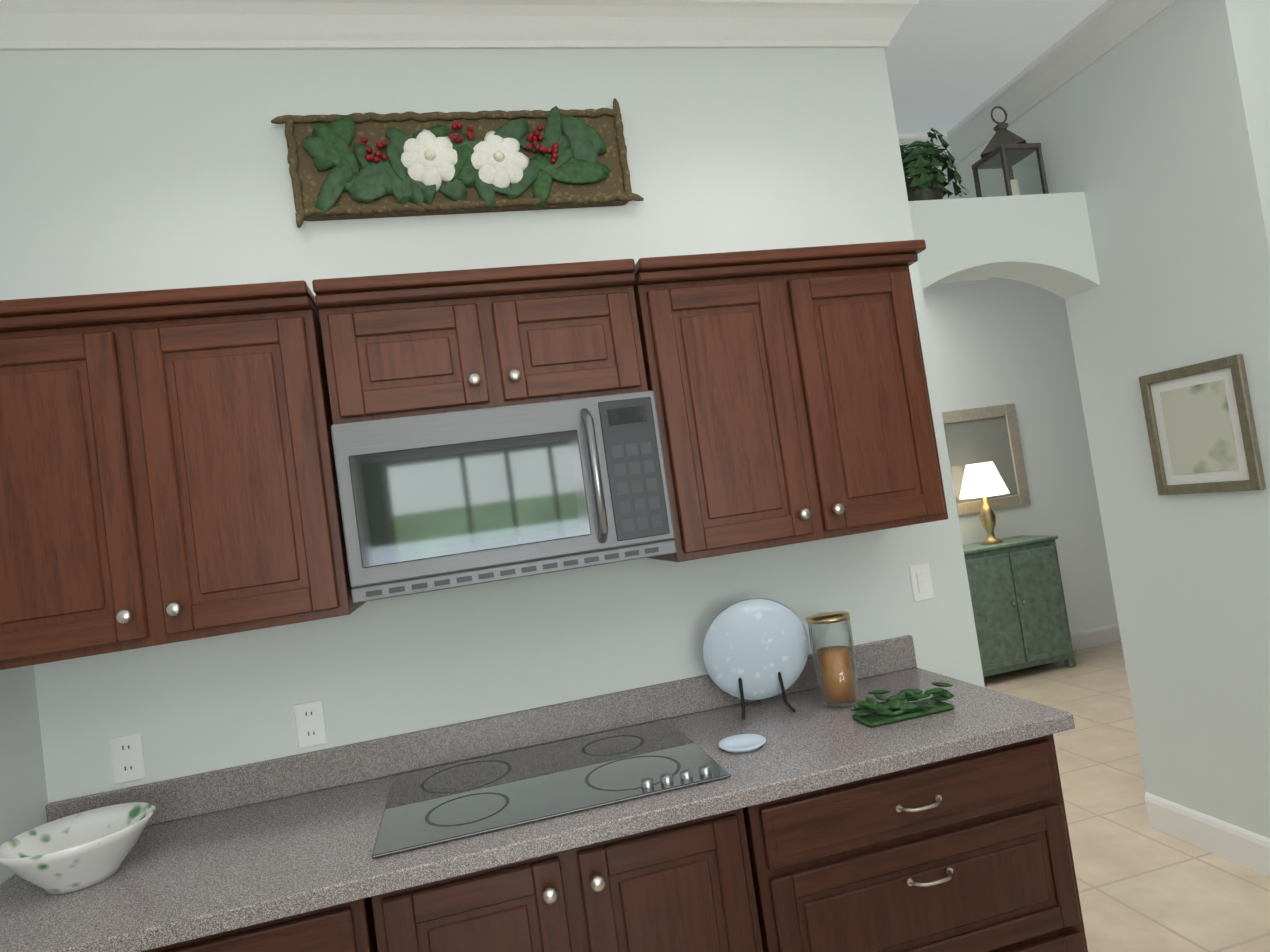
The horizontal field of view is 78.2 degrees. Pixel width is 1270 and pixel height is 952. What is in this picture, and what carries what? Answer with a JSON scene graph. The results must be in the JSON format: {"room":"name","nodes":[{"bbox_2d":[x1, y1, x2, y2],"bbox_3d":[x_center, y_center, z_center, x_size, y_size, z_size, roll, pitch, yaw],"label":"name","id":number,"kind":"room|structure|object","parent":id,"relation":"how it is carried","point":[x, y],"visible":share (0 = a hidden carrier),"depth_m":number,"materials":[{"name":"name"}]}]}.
{"room":"kitchen","nodes":[
{"label":"kitchen","id":0,"kind":"room"},
{"bbox_2d":[0,665,47,884],"bbox_3d":[-0.679,0.015,-2.121,0.150,3.050,8.700,-7,-2,-13],"label":"wall","id":1,"kind":"structure","parent":0,"point":[23,796],"depth_m":1.84,"materials":[{"name":"paint"}]},
{"bbox_2d":[0,48,984,802],"bbox_3d":[-0.266,0.140,2.341,2.640,3.050,0.180,-7,-2,-13],"label":"wall","id":2,"kind":"structure","parent":0,"point":[134,170],"depth_m":2.19,"materials":[{"name":"paint"}]},
{"bbox_2d":[110,733,145,783],"bbox_3d":[-1.280,0.713,1.973,0.072,0.116,0.008,-7,-2,-13],"label":"electrical outlet","id":3,"kind":"object","parent":2,"relation":"attached to","point":[127,756],"visible":1,"depth_m":1.97,"materials":[{"name":"white plastic"}]},
{"bbox_2d":[0,280,365,669],"bbox_3d":[-1.127,-0.003,1.868,0.796,0.775,0.379,-7,-2,-13],"label":"upper cabinet","id":4,"kind":"object","parent":2,"relation":"attached to","point":[168,473],"visible":0.98,"depth_m":1.73,"materials":[{"name":"brown wood"}]},
{"bbox_2d":[294,700,326,748],"bbox_3d":[-0.860,0.658,2.072,0.072,0.116,0.008,-7,-2,-13],"label":"electrical outlet","id":5,"kind":"object","parent":2,"relation":"attached to","point":[310,723],"visible":1,"depth_m":2.07,"materials":[{"name":"white plastic"}]},
{"bbox_2d":[271,98,643,227],"bbox_3d":[-0.482,-0.905,2.232,1.016,0.346,0.084,-7,-2,-13],"label":"plaque","id":6,"kind":"object","parent":2,"relation":"attached to","point":[368,165],"visible":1,"depth_m":2.22,"materials":[{"name":"green wood"}]},
{"bbox_2d":[0,0,918,50],"bbox_3d":[-0.339,-1.335,2.292,2.612,0.115,0.092,-7,-2,-13],"label":"crown molding","id":7,"kind":"structure","parent":2,"relation":"attached to","point":[24,24],"depth_m":2.25,"materials":[{"name":"white wood"}]},
{"bbox_2d":[312,259,647,424],"bbox_3d":[-0.389,-0.319,2.057,0.768,0.340,0.379,-7,-2,-13],"label":"upper cabinet","id":8,"kind":"object","parent":2,"relation":"attached to","point":[409,344],"visible":1,"depth_m":1.90,"materials":[{"name":"brown wood"}]},
{"bbox_2d":[331,391,675,602],"bbox_3d":[-0.328,0.049,2.002,0.760,0.405,0.434,-7,-2,-13],"label":"microwave","id":9,"kind":"object","parent":8,"relation":"attached to","point":[436,502],"visible":1,"depth_m":1.83,"materials":[{"name":"silver metal"}]},
{"bbox_2d":[633,239,947,561],"bbox_3d":[0.418,-0.206,2.231,0.820,0.775,0.379,-7,-2,-13],"label":"upper cabinet","id":10,"kind":"object","parent":2,"relation":"attached to","point":[788,387],"visible":0.98,"depth_m":2.07,"materials":[{"name":"brown wood"}]},
{"bbox_2d":[909,563,933,601],"bbox_3d":[0.915,0.339,2.494,0.072,0.116,0.009,-7,-2,-13],"label":"light switch","id":11,"kind":"object","parent":2,"relation":"attached to","point":[921,582],"visible":1,"depth_m":2.49,"materials":[{"name":"white plastic"}]},
{"bbox_2d":[885,0,1106,133],"bbox_3d":[0.653,-1.657,0.510,11.500,0.100,15.000,-7,-2,-13],"label":"ceiling","id":12,"kind":"structure","parent":0,"point":[951,64],"depth_m":2.92,"materials":[{"name":"paint"}]},
{"bbox_2d":[908,108,1099,298],"bbox_3d":[1.412,-0.058,3.288,1.080,3.050,0.800,-7,-2,-13],"label":"wall","id":13,"kind":"structure","parent":0,"point":[1043,241],"depth_m":2.97,"materials":[{"name":"paint"}]},
{"bbox_2d":[898,133,947,156],"bbox_3d":[1.079,-1.482,3.578,0.690,0.115,0.092,-7,-2,-13],"label":"crown molding","id":14,"kind":"structure","parent":13,"relation":"attached to","point":[908,138],"depth_m":3.59,"materials":[{"name":"white wood"}]},
{"bbox_2d":[900,127,968,200],"bbox_3d":[1.133,-1.197,3.189,0.432,0.372,0.417,-7,-2,-13],"label":"fern plant","id":15,"kind":"object","parent":13,"relation":"on","point":[926,180],"visible":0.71,"depth_m":3.09,"materials":[{"name":"green plant"}]},
{"bbox_2d":[971,106,1048,196],"bbox_3d":[1.529,-1.297,3.220,0.238,0.462,0.238,-7,-2,-13],"label":"metal lantern","id":16,"kind":"object","parent":13,"relation":"on","point":[1005,150],"visible":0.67,"depth_m":3.18,"materials":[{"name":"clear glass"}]},
{"bbox_2d":[944,0,1177,164],"bbox_3d":[1.629,-1.582,3.026,0.092,0.115,1.422,-7,-2,-13],"label":"crown molding","id":17,"kind":"structure","parent":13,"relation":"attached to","point":[1099,32],"depth_m":3.02,"materials":[{"name":"white wood"}]},
{"bbox_2d":[922,277,1117,632],"bbox_3d":[2.943,-0.128,6.824,2.600,3.050,1.700,-7,-2,-13],"label":"wall","id":18,"kind":"structure","parent":0,"point":[996,341],"depth_m":5.99,"materials":[{"name":"paint"}]},
{"bbox_2d":[942,403,1030,515],"bbox_3d":[2.591,-0.123,5.857,0.720,0.780,0.024,-7,-2,-13],"label":"mirror","id":19,"kind":"object","parent":18,"relation":"attached to","point":[981,434],"visible":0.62,"depth_m":5.88,"materials":[{"name":"clear glass"}]},
{"bbox_2d":[1070,623,1120,650],"bbox_3d":[3.328,1.255,5.929,2.614,0.132,0.014,-7,-2,-13],"label":"baseboard","id":20,"kind":"structure","parent":18,"relation":"attached to","point":[1107,634],"depth_m":5.97,"materials":[{"name":"white wood"}]},
{"bbox_2d":[983,641,1269,951],"bbox_3d":[1.092,1.460,0.382,11.500,0.100,15.000,-7,-2,-13],"label":"floor","id":21,"kind":"structure","parent":0,"point":[1142,885],"depth_m":2.92,"materials":[{"name":"beige tile"}]},
{"bbox_2d":[142,897,377,951],"bbox_3d":[-0.909,1.301,1.671,0.796,0.873,0.672,-7,-2,-13],"label":"base cabinet","id":22,"kind":"object","parent":21,"relation":"on","point":[347,927],"visible":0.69,"depth_m":1.46,"materials":[{"name":"brown wood"}]},
{"bbox_2d":[371,808,762,951],"bbox_3d":[-0.142,1.201,1.853,0.768,0.873,0.669,-7,-2,-13],"label":"base cabinet","id":23,"kind":"object","parent":21,"relation":"on","point":[687,886],"visible":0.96,"depth_m":1.59,"materials":[{"name":"brown wood"}]},
{"bbox_2d":[0,635,1074,951],"bbox_3d":[-0.208,0.699,1.880,2.398,0.138,0.658,-7,-2,-13],"label":"countertop","id":24,"kind":"structure","parent":23,"relation":"on","point":[236,847],"depth_m":1.79,"materials":[{"name":"grey stone"}]},
{"bbox_2d":[0,802,155,894],"bbox_3d":[-1.180,0.804,1.665,0.284,0.107,0.284,-7,-2,-13],"label":"ceramic bowl","id":25,"kind":"object","parent":24,"relation":"on","point":[76,852],"visible":1,"depth_m":1.64,"materials":[{"name":"ceramic"}]},
{"bbox_2d":[372,719,730,858],"bbox_3d":[-0.214,0.719,1.894,0.760,0.023,0.530,-7,-2,-13],"label":"glass cooktop","id":26,"kind":"object","parent":24,"relation":"in","point":[450,802],"visible":1,"depth_m":1.83,"materials":[{"name":"silver glass"}]},
{"bbox_2d":[718,734,765,752],"bbox_3d":[0.264,0.658,1.919,0.120,0.014,0.120,-7,-2,-13],"label":"spoon rest","id":27,"kind":"object","parent":24,"relation":"on","point":[742,743],"visible":0.98,"depth_m":1.93,"materials":[{"name":"ceramic"}]},
{"bbox_2d":[703,598,808,719],"bbox_3d":[0.343,0.502,2.221,0.304,0.318,0.156,-8,-2,-1],"label":"plate","id":28,"kind":"object","parent":24,"relation":"on","point":[756,649],"visible":1,"depth_m":2.20,"materials":[{"name":"ceramic"}]},
{"bbox_2d":[806,611,861,708],"bbox_3d":[0.555,0.508,2.180,0.120,0.250,0.120,-7,-2,-13],"label":"glass candle jar","id":29,"kind":"object","parent":24,"relation":"on","point":[837,674],"visible":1,"depth_m":2.14,"materials":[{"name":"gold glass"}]},
{"bbox_2d":[851,682,953,727],"bbox_3d":[0.690,0.580,1.999,0.280,0.056,0.153,-7,-2,-13],"label":"sprigs","id":30,"kind":"object","parent":24,"relation":"on","point":[871,712],"visible":1,"depth_m":1.97,"materials":[{"name":"green plant"}]},
{"bbox_2d":[743,734,1087,951],"bbox_3d":[0.617,1.101,2.029,0.780,0.873,0.672,-7,-2,-13],"label":"base cabinet","id":31,"kind":"object","parent":21,"relation":"on","point":[971,852],"visible":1,"depth_m":1.75,"materials":[{"name":"brown wood"}]},
{"bbox_2d":[963,535,1075,676],"bbox_3d":[2.611,0.941,5.572,0.830,0.925,0.400,-7,-2,-13],"label":"cabinet","id":32,"kind":"object","parent":21,"relation":"on","point":[1018,602],"visible":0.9,"depth_m":5.41,"materials":[{"name":"green wood"}]},
{"bbox_2d":[959,461,1009,544],"bbox_3d":[2.521,0.194,5.626,0.340,0.580,0.340,-7,-2,-13],"label":"light","id":33,"kind":"object","parent":32,"relation":"on","point":[984,480],"visible":1,"depth_m":5.55,"materials":[{"name":"white fabric"}]},
{"bbox_2d":[1033,0,1269,838],"bbox_3d":[2.398,-0.213,2.879,0.980,3.050,0.810,-7,-2,-13],"label":"wall","id":34,"kind":"structure","parent":0,"point":[1154,136],"depth_m":2.75,"materials":[{"name":"paint"}]},
{"bbox_2d":[1139,354,1265,495],"bbox_3d":[1.931,-0.161,2.683,0.024,0.440,0.380,-7,-2,-13],"label":"framed picture","id":35,"kind":"object","parent":34,"relation":"attached to","point":[1201,427],"visible":0.92,"depth_m":2.66,"materials":[{"name":"brown paper"}]},
{"bbox_2d":[1145,792,1269,877],"bbox_3d":[2.122,1.293,2.707,0.014,0.132,0.810,-7,-2,-13],"label":"baseboard","id":36,"kind":"structure","parent":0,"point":[1250,850],"depth_m":2.83,"materials":[{"name":"white wood"}]}
]}

